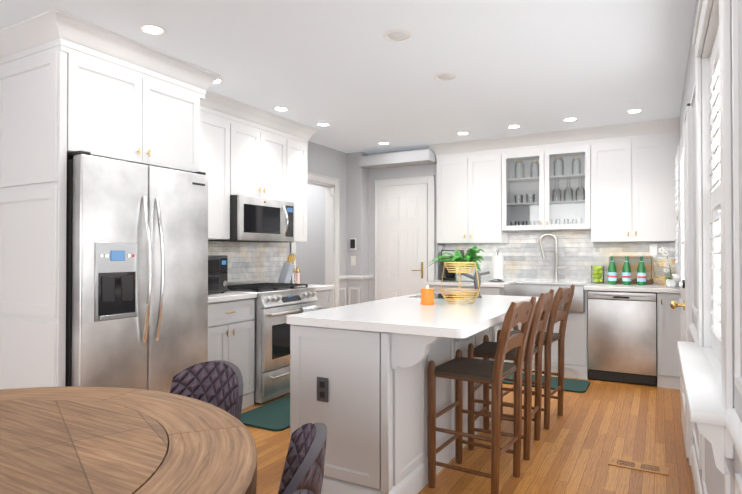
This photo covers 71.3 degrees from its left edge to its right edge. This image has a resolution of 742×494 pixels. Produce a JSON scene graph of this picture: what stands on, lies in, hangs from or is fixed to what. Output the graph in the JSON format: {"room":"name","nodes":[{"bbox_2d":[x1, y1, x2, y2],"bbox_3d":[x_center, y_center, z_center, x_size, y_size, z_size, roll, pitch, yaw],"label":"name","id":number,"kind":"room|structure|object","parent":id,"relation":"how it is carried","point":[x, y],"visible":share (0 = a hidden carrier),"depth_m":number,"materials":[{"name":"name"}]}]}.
{"room":"kitchen","nodes":[
{"label":"kitchen","id":0,"kind":"room"},
{"bbox_2d":[296,184,324,284],"bbox_3d":[-0.900,0.052,7.092,1.240,2.520,0.130,0,-1,29],"label":"wall","id":1,"kind":"structure","parent":0,"point":[310,257],"depth_m":6.93,"materials":[{"name":"grey paint"}]},
{"bbox_2d":[286,141,346,306],"bbox_3d":[-2.486,0.010,2.853,0.120,2.520,9.080,0,-1,29],"label":"wall","id":2,"kind":"structure","parent":0,"point":[326,161],"depth_m":6.48,"materials":[{"name":"grey paint"}]},
{"bbox_2d":[0,16,203,171],"bbox_3d":[-1.727,-0.885,3.411,0.668,0.720,0.940,0,-1,29],"label":"upper cabinet","id":3,"kind":"object","parent":2,"relation":"attached to","point":[69,83],"depth_m":3.03,"materials":[{"name":"white wood"}]},
{"bbox_2d":[204,92,239,239],"bbox_3d":[-1.412,-0.653,4.322,0.328,1.165,0.437,0,-1,29],"label":"upper cabinet","id":4,"kind":"object","parent":2,"relation":"attached to","point":[221,114],"depth_m":4.28,"materials":[{"name":"white wood"}]},
{"bbox_2d":[208,241,286,282],"bbox_3d":[-1.337,0.144,4.770,0.018,0.460,1.750,0,-1,29],"label":"backsplash","id":5,"kind":"structure","parent":2,"relation":"attached to","point":[265,261],"depth_m":5.07,"materials":[{"name":"tile"}]},
{"bbox_2d":[236,104,287,201],"bbox_3d":[-1.149,-0.839,4.795,0.328,0.785,0.760,0,-1,29],"label":"upper cabinet","id":6,"kind":"object","parent":2,"relation":"attached to","point":[261,137],"depth_m":4.72,"materials":[{"name":"white wood"}]},
{"bbox_2d":[208,195,293,242],"bbox_3d":[-1.079,-0.246,4.750,0.488,0.387,0.750,0,-1,29],"label":"microwave","id":7,"kind":"object","parent":6,"relation":"attached to","point":[256,219],"visible":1,"depth_m":4.56,"materials":[{"name":"grey metal"}]},
{"bbox_2d":[288,120,307,241],"bbox_3d":[-0.896,-0.644,5.248,0.328,1.165,0.399,0,-1,29],"label":"upper cabinet","id":8,"kind":"object","parent":2,"relation":"attached to","point":[297,134],"depth_m":5.21,"materials":[{"name":"white wood"}]},
{"bbox_2d":[290,172,339,307],"bbox_3d":[-0.687,0.222,6.050,0.146,2.160,0.960,0,-1,29],"label":"door frame","id":9,"kind":"structure","parent":2,"relation":"attached to","point":[332,226],"depth_m":6.37,"materials":[{"name":"white paint"}]},
{"bbox_2d":[330,188,333,196],"bbox_3d":[-0.477,-0.676,6.307,0.029,0.100,0.060,0,-1,29],"label":"hinge","id":10,"kind":"object","parent":9,"relation":"attached to","point":[331,189],"depth_m":6.29,"materials":[{"name":"white metal"}]},
{"bbox_2d":[339,275,373,305],"bbox_3d":[-0.194,0.719,6.525,0.300,0.735,0.420,0,-1,29],"label":"trim","id":11,"kind":"structure","parent":2,"relation":"attached to","point":[353,277],"depth_m":6.57,"materials":[{"name":"white paint"}]},
{"bbox_2d":[0,0,695,153],"bbox_3d":[-1.471,-1.294,2.448,5.520,0.080,9.580,0,-1,29],"label":"ceiling","id":12,"kind":"structure","parent":0,"point":[351,75],"depth_m":3.39,"materials":[{"name":"white paint"}]},
{"bbox_2d":[139,24,166,35],"bbox_3d":[-1.251,-1.253,2.966,0.148,0.016,0.148,0,-1,20],"label":"recessed light","id":13,"kind":"object","parent":12,"relation":"in","point":[149,28],"depth_m":2.97,"materials":[{"name":"white"}]},
{"bbox_2d":[213,78,223,83],"bbox_3d":[-1.167,-1.245,3.835,0.148,0.016,0.148,0,-1,20],"label":"recessed light","id":14,"kind":"object","parent":12,"relation":"in","point":[216,82],"depth_m":3.86,"materials":[{"name":"white"}]},
{"bbox_2d":[272,107,288,110],"bbox_3d":[-0.801,-1.237,4.593,0.148,0.016,0.148,0,-1,20],"label":"recessed light","id":15,"kind":"object","parent":12,"relation":"in","point":[279,108],"depth_m":4.58,"materials":[{"name":"white"}]},
{"bbox_2d":[316,123,330,126],"bbox_3d":[-0.476,-1.232,5.156,0.148,0.016,0.148,0,-1,2],"label":"recessed light","id":16,"kind":"object","parent":12,"relation":"in","point":[321,124],"depth_m":5.15,"materials":[{"name":"white plastic"}]},
{"bbox_2d":[383,30,411,41],"bbox_3d":[0.154,-1.249,3.042,0.168,0.020,0.168,0,-1,-16],"label":"recessed light","id":17,"kind":"object","parent":12,"relation":"in","point":[395,36],"depth_m":3.03,"materials":[{"name":"white plastic"}]},
{"bbox_2d":[434,73,456,80],"bbox_3d":[0.540,-1.242,3.754,0.168,0.020,0.168,0,-1,20],"label":"recessed light","id":18,"kind":"object","parent":12,"relation":"in","point":[446,76],"depth_m":3.74,"materials":[{"name":"white plastic"}]},
{"bbox_2d":[456,132,469,134],"bbox_3d":[0.983,-1.228,5.533,0.148,0.016,0.148,0,-1,2],"label":"recessed light","id":19,"kind":"object","parent":12,"relation":"in","point":[465,133],"depth_m":5.54,"materials":[{"name":"white"}]},
{"bbox_2d":[507,125,521,128],"bbox_3d":[1.448,-1.231,5.239,0.148,0.016,0.148,0,-1,2],"label":"recessed light","id":20,"kind":"object","parent":12,"relation":"in","point":[511,126],"depth_m":5.23,"materials":[{"name":"white"}]},
{"bbox_2d":[562,118,577,121],"bbox_3d":[1.910,-1.234,4.959,0.148,0.016,0.148,0,-1,-16],"label":"recessed light","id":21,"kind":"object","parent":12,"relation":"in","point":[567,119],"depth_m":4.96,"materials":[{"name":"white"}]},
{"bbox_2d":[625,109,643,113],"bbox_3d":[2.376,-1.236,4.665,0.148,0.016,0.148,0,-1,20],"label":"recessed light","id":22,"kind":"object","parent":12,"relation":"in","point":[634,110],"depth_m":4.67,"materials":[{"name":"white"}]},
{"bbox_2d":[347,148,444,304],"bbox_3d":[1.409,0.040,5.947,3.910,2.520,0.640,0,-1,29],"label":"wall","id":23,"kind":"structure","parent":0,"point":[365,171],"depth_m":6.56,"materials":[{"name":"grey paint"}]},
{"bbox_2d":[350,238,355,249],"bbox_3d":[-0.228,-0.043,6.574,0.090,0.150,0.020,0,-1,29],"label":"thermostat","id":24,"kind":"object","parent":23,"relation":"attached to","point":[352,243],"visible":1,"depth_m":6.57,"materials":[{"name":"white"}]},
{"bbox_2d":[351,256,355,265],"bbox_3d":[-0.226,0.167,6.575,0.070,0.120,0.010,0,-1,29],"label":"switch plate","id":25,"kind":"object","parent":23,"relation":"attached to","point":[353,258],"depth_m":6.57,"materials":[{"name":"white plastic"}]},
{"bbox_2d":[381,184,427,299],"bbox_3d":[0.393,0.260,6.391,0.630,2.070,0.084,0,-1,29],"label":"pantry door","id":26,"kind":"structure","parent":23,"relation":"in","point":[404,240],"depth_m":6.40,"materials":[{"name":"white paint"}]},
{"bbox_2d":[375,175,434,300],"bbox_3d":[0.409,0.218,6.420,0.820,2.175,0.026,0,-1,29],"label":"door frame","id":27,"kind":"structure","parent":23,"relation":"attached to","point":[380,183],"depth_m":6.41,"materials":[{"name":"white paint"}]},
{"bbox_2d":[436,138,515,243],"bbox_3d":[1.221,-0.636,6.097,0.831,1.164,0.328,0,-1,29],"label":"upper cabinet","id":28,"kind":"object","parent":23,"relation":"attached to","point":[476,179],"depth_m":5.94,"materials":[{"name":"white wood"}]},
{"bbox_2d":[445,230,678,284],"bbox_3d":[2.013,0.082,5.828,2.496,0.605,0.018,0,-1,29],"label":"backsplash","id":29,"kind":"structure","parent":23,"relation":"attached to","point":[580,253],"depth_m":5.77,"materials":[{"name":"tile"}]},
{"bbox_2d":[565,284,584,287],"bbox_3d":[1.981,0.519,5.684,0.778,0.238,0.014,0,-1,29],"label":"backsplash","id":30,"kind":"structure","parent":23,"relation":"attached to","point":[566,285],"depth_m":5.54,"materials":[{"name":"white stone"}]},
{"bbox_2d":[584,118,678,241],"bbox_3d":[2.661,-0.644,5.294,0.837,1.164,0.328,0,-1,29],"label":"upper cabinet","id":31,"kind":"object","parent":23,"relation":"attached to","point":[612,183],"depth_m":5.14,"materials":[{"name":"white wood"}]},
{"bbox_2d":[649,244,656,254],"bbox_3d":[2.902,0.019,5.318,0.070,0.120,0.008,0,-1,29],"label":"switch plate","id":32,"kind":"object","parent":23,"relation":"attached to","point":[652,249],"depth_m":5.32,"materials":[{"name":"white plastic"}]},
{"bbox_2d":[241,372,694,493],"bbox_3d":[-1.471,1.295,2.423,5.520,0.060,9.580,0,-1,29],"label":"floor","id":33,"kind":"structure","parent":0,"point":[588,434],"depth_m":3.25,"materials":[{"name":"brown wood"}]},
{"bbox_2d":[0,386,256,493],"bbox_3d":[-1.070,0.871,1.093,1.619,0.760,1.619,0,-1,29],"label":"dining table","id":34,"kind":"object","parent":33,"relation":"on","point":[84,440],"visible":1,"depth_m":1.30,"materials":[{"name":"brown wood"}]},
{"bbox_2d":[65,151,207,392],"bbox_3d":[-1.635,0.368,3.350,0.819,1.788,0.913,0,-1,29],"label":"fridge","id":35,"kind":"object","parent":33,"relation":"on","point":[136,275],"visible":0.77,"depth_m":3.07,"materials":[{"name":"grey metal"}]},
{"bbox_2d":[170,360,242,420],"bbox_3d":[-0.765,0.861,1.890,0.450,0.802,0.559,0,-1,39],"label":"chair","id":36,"kind":"object","parent":33,"relation":"on","point":[218,383],"visible":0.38,"depth_m":2.08,"materials":[{"name":"leather"}]},
{"bbox_2d":[208,300,254,408],"bbox_3d":[-1.359,0.845,4.115,0.608,0.876,0.597,0,-1,29],"label":"base cabinet","id":37,"kind":"object","parent":33,"relation":"on","point":[231,328],"depth_m":4.05,"materials":[{"name":"white wood"}]},
{"bbox_2d":[208,292,256,303],"bbox_3d":[-1.347,0.387,4.114,0.633,0.040,0.599,0,-1,29],"label":"countertop","id":38,"kind":"structure","parent":37,"relation":"on","point":[215,297],"depth_m":4.03,"materials":[{"name":"white stone"}]},
{"bbox_2d":[208,255,227,292],"bbox_3d":[-1.429,0.213,4.110,0.431,0.305,0.440,0,-1,29],"label":"toaster oven","id":39,"kind":"object","parent":38,"relation":"on","point":[217,273],"visible":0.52,"depth_m":4.11,"materials":[{"name":"black plastic"}]},
{"bbox_2d":[241,395,289,430],"bbox_3d":[-0.553,1.275,4.224,0.490,0.015,1.220,0,-1,29],"label":"area rug","id":40,"kind":"object","parent":33,"relation":"on","point":[273,415],"visible":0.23,"depth_m":3.87,"materials":[{"name":"teal"}]},
{"bbox_2d":[227,280,320,403],"bbox_3d":[-0.954,0.800,4.670,0.738,0.974,0.750,0,-1,29],"label":"range","id":41,"kind":"object","parent":33,"relation":"on","point":[276,304],"visible":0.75,"depth_m":4.34,"materials":[{"name":"silver metal"}]},
{"bbox_2d":[299,306,316,312],"bbox_3d":[-0.563,0.718,4.641,0.051,0.380,0.210,0,-1,29],"label":"towel","id":42,"kind":"object","parent":41,"relation":"hanging from","point":[309,308],"visible":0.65,"depth_m":4.62,"materials":[{"name":"white fabric"}]},
{"bbox_2d":[278,423,326,493],"bbox_3d":[-0.387,0.855,1.255,0.559,0.802,0.450,0,-1,-4],"label":"chair","id":43,"kind":"object","parent":33,"relation":"on","point":[303,471],"visible":1,"depth_m":1.24,"materials":[{"name":"leather"}]},
{"bbox_2d":[315,288,331,309],"bbox_3d":[-0.751,0.856,5.205,0.608,0.876,0.367,0,-1,29],"label":"base cabinet","id":44,"kind":"object","parent":33,"relation":"on","point":[324,298],"depth_m":5.11,"materials":[{"name":"white wood"}]},
{"bbox_2d":[297,284,334,291],"bbox_3d":[-0.736,0.398,5.211,0.633,0.040,0.389,0,-1,29],"label":"countertop","id":45,"kind":"structure","parent":44,"relation":"on","point":[319,288],"depth_m":5.08,"materials":[{"name":"white stone"}]},
{"bbox_2d":[278,253,295,282],"bbox_3d":[-0.848,0.218,5.255,0.100,0.324,0.207,0,-1,29],"label":"knife block","id":46,"kind":"object","parent":45,"relation":"on","point":[287,270],"visible":0.88,"depth_m":5.22,"materials":[{"name":"grey"}]},
{"bbox_2d":[295,266,299,283],"bbox_3d":[-0.754,0.283,5.319,0.048,0.190,0.047,0,-1,29],"label":"mill","id":47,"kind":"object","parent":45,"relation":"on","point":[297,271],"visible":0.88,"depth_m":5.30,"materials":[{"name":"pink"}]},
{"bbox_2d":[290,321,502,493],"bbox_3d":[0.354,0.836,3.268,0.819,0.875,1.793,0,-1,29],"label":"kitchen island","id":48,"kind":"object","parent":33,"relation":"on","point":[359,380],"depth_m":2.55,"materials":[{"name":"white wood"}]},
{"bbox_2d":[286,293,538,340],"bbox_3d":[0.416,0.379,3.240,0.970,0.040,1.830,0,-1,29],"label":"island countertop","id":49,"kind":"structure","parent":48,"relation":"on","point":[406,314],"depth_m":2.67,"materials":[{"name":"white stone"}]},
{"bbox_2d":[420,286,434,304],"bbox_3d":[0.358,0.299,3.279,0.090,0.117,0.090,0,-1,29],"label":"candle jar","id":50,"kind":"object","parent":49,"relation":"on","point":[427,295],"visible":1,"depth_m":3.25,"materials":[{"name":"orange wax"}]},
{"bbox_2d":[440,262,479,303],"bbox_3d":[0.582,0.227,3.384,0.257,0.264,0.257,0,-1,29],"label":"basket","id":51,"kind":"object","parent":49,"relation":"on","point":[459,270],"visible":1,"depth_m":3.32,"materials":[{"name":"gold metal"}]},
{"bbox_2d":[428,246,483,281],"bbox_3d":[0.951,0.180,5.824,0.616,0.405,0.577,0,-1,29],"label":"fern plant","id":52,"kind":"object","parent":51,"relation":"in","point":[471,255],"visible":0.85,"depth_m":5.79,"materials":[{"name":"green plant"}]},
{"bbox_2d":[458,271,489,297],"bbox_3d":[0.743,0.264,3.745,0.228,0.197,0.072,0,-1,29],"label":"island faucet","id":53,"kind":"object","parent":49,"relation":"on","point":[474,277],"visible":0.83,"depth_m":3.72,"materials":[{"name":"grey metal"}]},
{"bbox_2d":[425,284,508,361],"bbox_3d":[1.175,0.863,5.948,0.908,0.876,0.608,0,-1,29],"label":"base cabinet","id":54,"kind":"object","parent":33,"relation":"on","point":[483,291],"depth_m":5.58,"materials":[{"name":"white wood"}]},
{"bbox_2d":[425,280,516,287],"bbox_3d":[1.165,0.405,5.944,0.898,0.040,0.633,0,-1,29],"label":"countertop","id":55,"kind":"structure","parent":54,"relation":"on","point":[484,283],"depth_m":5.70,"materials":[{"name":"white stone"}]},
{"bbox_2d":[440,250,463,280],"bbox_3d":[0.983,0.207,6.200,0.216,0.360,0.280,0,-1,29],"label":"coffee maker","id":56,"kind":"object","parent":55,"relation":"on","point":[450,276],"visible":0.5,"depth_m":6.11,"materials":[{"name":"black plastic"}]},
{"bbox_2d":[489,250,504,281],"bbox_3d":[1.447,0.204,5.878,0.179,0.359,0.168,0,-1,29],"label":"paper towel","id":57,"kind":"object","parent":55,"relation":"on","point":[497,266],"visible":1,"depth_m":5.81,"materials":[{"name":"white paper"}]},
{"bbox_2d":[428,296,535,493],"bbox_3d":[0.604,0.766,2.791,0.475,1.004,0.418,0,-1,32],"label":"stool","id":58,"kind":"object","parent":33,"relation":"on","point":[459,368],"visible":1,"depth_m":2.73,"materials":[{"name":"brown wood"}]},
{"bbox_2d":[468,289,553,460],"bbox_3d":[0.908,0.772,3.336,0.475,1.004,0.418,0,-1,27],"label":"stool","id":59,"kind":"object","parent":33,"relation":"on","point":[486,349],"visible":0.94,"depth_m":3.25,"materials":[{"name":"brown wood"}]},
{"bbox_2d":[497,284,574,429],"bbox_3d":[1.239,0.777,3.877,0.475,1.004,0.418,0,-1,34],"label":"stool","id":60,"kind":"object","parent":33,"relation":"on","point":[564,295],"visible":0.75,"depth_m":3.78,"materials":[{"name":"brown wood"}]},
{"bbox_2d":[503,373,589,392],"bbox_3d":[1.544,1.283,5.006,1.030,0.015,0.450,0,-1,29],"label":"area rug","id":61,"kind":"object","parent":33,"relation":"on","point":[576,385],"visible":0.44,"depth_m":4.85,"materials":[{"name":"teal"}]},
{"bbox_2d":[509,308,588,379],"bbox_3d":[1.865,0.969,5.563,0.910,0.656,0.608,0,-1,29],"label":"base cabinet","id":62,"kind":"object","parent":33,"relation":"on","point":[576,350],"depth_m":5.14,"materials":[{"name":"white wood"}]},
{"bbox_2d":[505,284,584,311],"bbox_3d":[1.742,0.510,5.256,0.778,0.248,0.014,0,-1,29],"label":"sink","id":63,"kind":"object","parent":62,"relation":"in","point":[529,290],"depth_m":5.26,"materials":[{"name":"silver metal"}]},
{"bbox_2d":[588,290,656,385],"bbox_3d":[2.518,0.857,5.169,0.592,0.865,0.605,0,-1,29],"label":"dishwasher","id":64,"kind":"object","parent":33,"relation":"on","point":[622,336],"visible":0.98,"depth_m":4.91,"materials":[{"name":"grey metal"}]},
{"bbox_2d":[608,457,668,475],"bbox_3d":[1.551,1.268,3.007,0.310,0.006,0.125,0,-1,29],"label":"floor vent","id":65,"kind":"object","parent":33,"relation":"in","point":[640,466],"visible":1,"depth_m":2.99,"materials":[{"name":"brown wood"}]},
{"bbox_2d":[657,292,680,389],"bbox_3d":[2.876,0.853,5.000,0.190,0.876,0.608,0,-1,29],"label":"base cabinet","id":66,"kind":"object","parent":33,"relation":"on","point":[668,319],"depth_m":4.74,"materials":[{"name":"white wood"}]},
{"bbox_2d":[585,284,680,291],"bbox_3d":[2.596,0.397,5.147,0.818,0.040,0.633,0,-1,29],"label":"countertop","id":67,"kind":"structure","parent":66,"relation":"on","point":[594,287],"depth_m":4.94,"materials":[{"name":"white stone"}]},
{"bbox_2d":[538,233,569,281],"bbox_3d":[2.030,0.107,5.743,0.331,0.549,0.061,0,-1,29],"label":"kitchen faucet","id":68,"kind":"object","parent":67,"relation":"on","point":[542,251],"visible":1,"depth_m":5.73,"materials":[{"name":"silver metal"}]},
{"bbox_2d":[591,266,603,283],"bbox_3d":[2.410,0.285,5.501,0.124,0.190,0.124,0,-1,29],"label":"jar","id":69,"kind":"object","parent":67,"relation":"on","point":[597,272],"visible":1,"depth_m":5.48,"materials":[{"name":"clear glass"}]},
{"bbox_2d":[608,256,616,283],"bbox_3d":[2.505,0.234,5.374,0.085,0.288,0.085,0,-1,29],"label":"bottle","id":70,"kind":"object","parent":67,"relation":"on","point":[612,274],"visible":1,"depth_m":5.35,"materials":[{"name":"green glass"}]},
{"bbox_2d":[622,256,630,284],"bbox_3d":[2.623,0.234,5.308,0.085,0.288,0.085,0,-1,29],"label":"bottle","id":71,"kind":"object","parent":67,"relation":"on","point":[626,274],"visible":1,"depth_m":5.28,"materials":[{"name":"green glass"}]},
{"bbox_2d":[609,256,653,284],"bbox_3d":[2.706,0.232,5.386,0.420,0.299,0.067,0,-1,29],"label":"cutting board","id":72,"kind":"object","parent":67,"relation":"on","point":[619,261],"visible":0.54,"depth_m":5.36,"materials":[{"name":"brown wood"}]},
{"bbox_2d":[637,257,645,284],"bbox_3d":[2.741,0.233,5.242,0.085,0.288,0.085,0,-1,29],"label":"bottle","id":73,"kind":"object","parent":67,"relation":"on","point":[641,273],"visible":1,"depth_m":5.21,"materials":[{"name":"green glass"}]},
{"bbox_2d":[653,259,675,285],"bbox_3d":[2.908,0.243,5.121,0.217,0.263,0.217,0,-1,29],"label":"basket","id":74,"kind":"object","parent":67,"relation":"on","point":[658,277],"visible":0.71,"depth_m":5.08,"materials":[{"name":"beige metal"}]},
{"bbox_2d":[658,247,675,287],"bbox_3d":[2.812,0.185,4.881,0.174,0.376,0.132,0,-1,29],"label":"orchid","id":75,"kind":"object","parent":67,"relation":"on","point":[670,282],"visible":1,"depth_m":4.86,"materials":[{"name":"white plant"}]},
{"bbox_2d":[585,292,587,307],"bbox_3d":[2.196,0.515,5.284,0.013,0.238,0.477,0,-1,29],"label":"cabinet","id":76,"kind":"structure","parent":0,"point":[586,293],"depth_m":5.10,"materials":[{"name":"white wood"}]},
{"bbox_2d":[679,0,741,493],"bbox_3d":[0.916,-0.007,1.173,0.120,2.520,9.460,0,-1,29],"label":"wall","id":77,"kind":"structure","parent":0,"point":[714,480],"depth_m":1.80,"materials":[{"name":"grey paint"}]},
{"bbox_2d":[674,145,680,276],"bbox_3d":[2.594,-0.290,4.362,0.050,1.050,0.660,0,-1,29],"label":"window shutter","id":78,"kind":"object","parent":77,"relation":"attached to","point":[677,207],"visible":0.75,"depth_m":4.16,"materials":[{"name":"white wood"}]},
{"bbox_2d":[670,122,688,458],"bbox_3d":[2.065,0.256,3.472,0.112,2.020,0.800,0,-1,29],"label":"door","id":79,"kind":"structure","parent":77,"relation":"in","point":[683,284],"depth_m":3.20,"materials":[{"name":"white paint"}]},
{"bbox_2d":[691,444,702,493],"bbox_3d":[1.186,1.194,1.783,0.014,0.130,2.810,0,-1,29],"label":"baseboard","id":80,"kind":"structure","parent":77,"relation":"attached to","point":[696,478],"depth_m":2.71,"materials":[{"name":"white paint"}]},
{"bbox_2d":[677,0,733,474],"bbox_3d":[1.248,-0.183,1.871,0.220,1.585,1.240,0,-1,29],"label":"window","id":81,"kind":"structure","parent":77,"relation":"in","point":[708,379],"depth_m":1.58,"materials":[{"name":"white paint"}]},
{"bbox_2d":[708,25,720,362],"bbox_3d":[1.277,-0.204,1.855,0.050,1.284,0.972,0,-1,29],"label":"window shutters","id":82,"kind":"object","parent":81,"relation":"attached to","point":[714,190],"visible":0.19,"depth_m":2.08,"materials":[{"name":"white paint"}]},
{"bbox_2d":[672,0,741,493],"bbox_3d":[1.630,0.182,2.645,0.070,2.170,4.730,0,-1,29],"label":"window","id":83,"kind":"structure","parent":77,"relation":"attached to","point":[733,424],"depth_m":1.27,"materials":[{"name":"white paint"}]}
]}

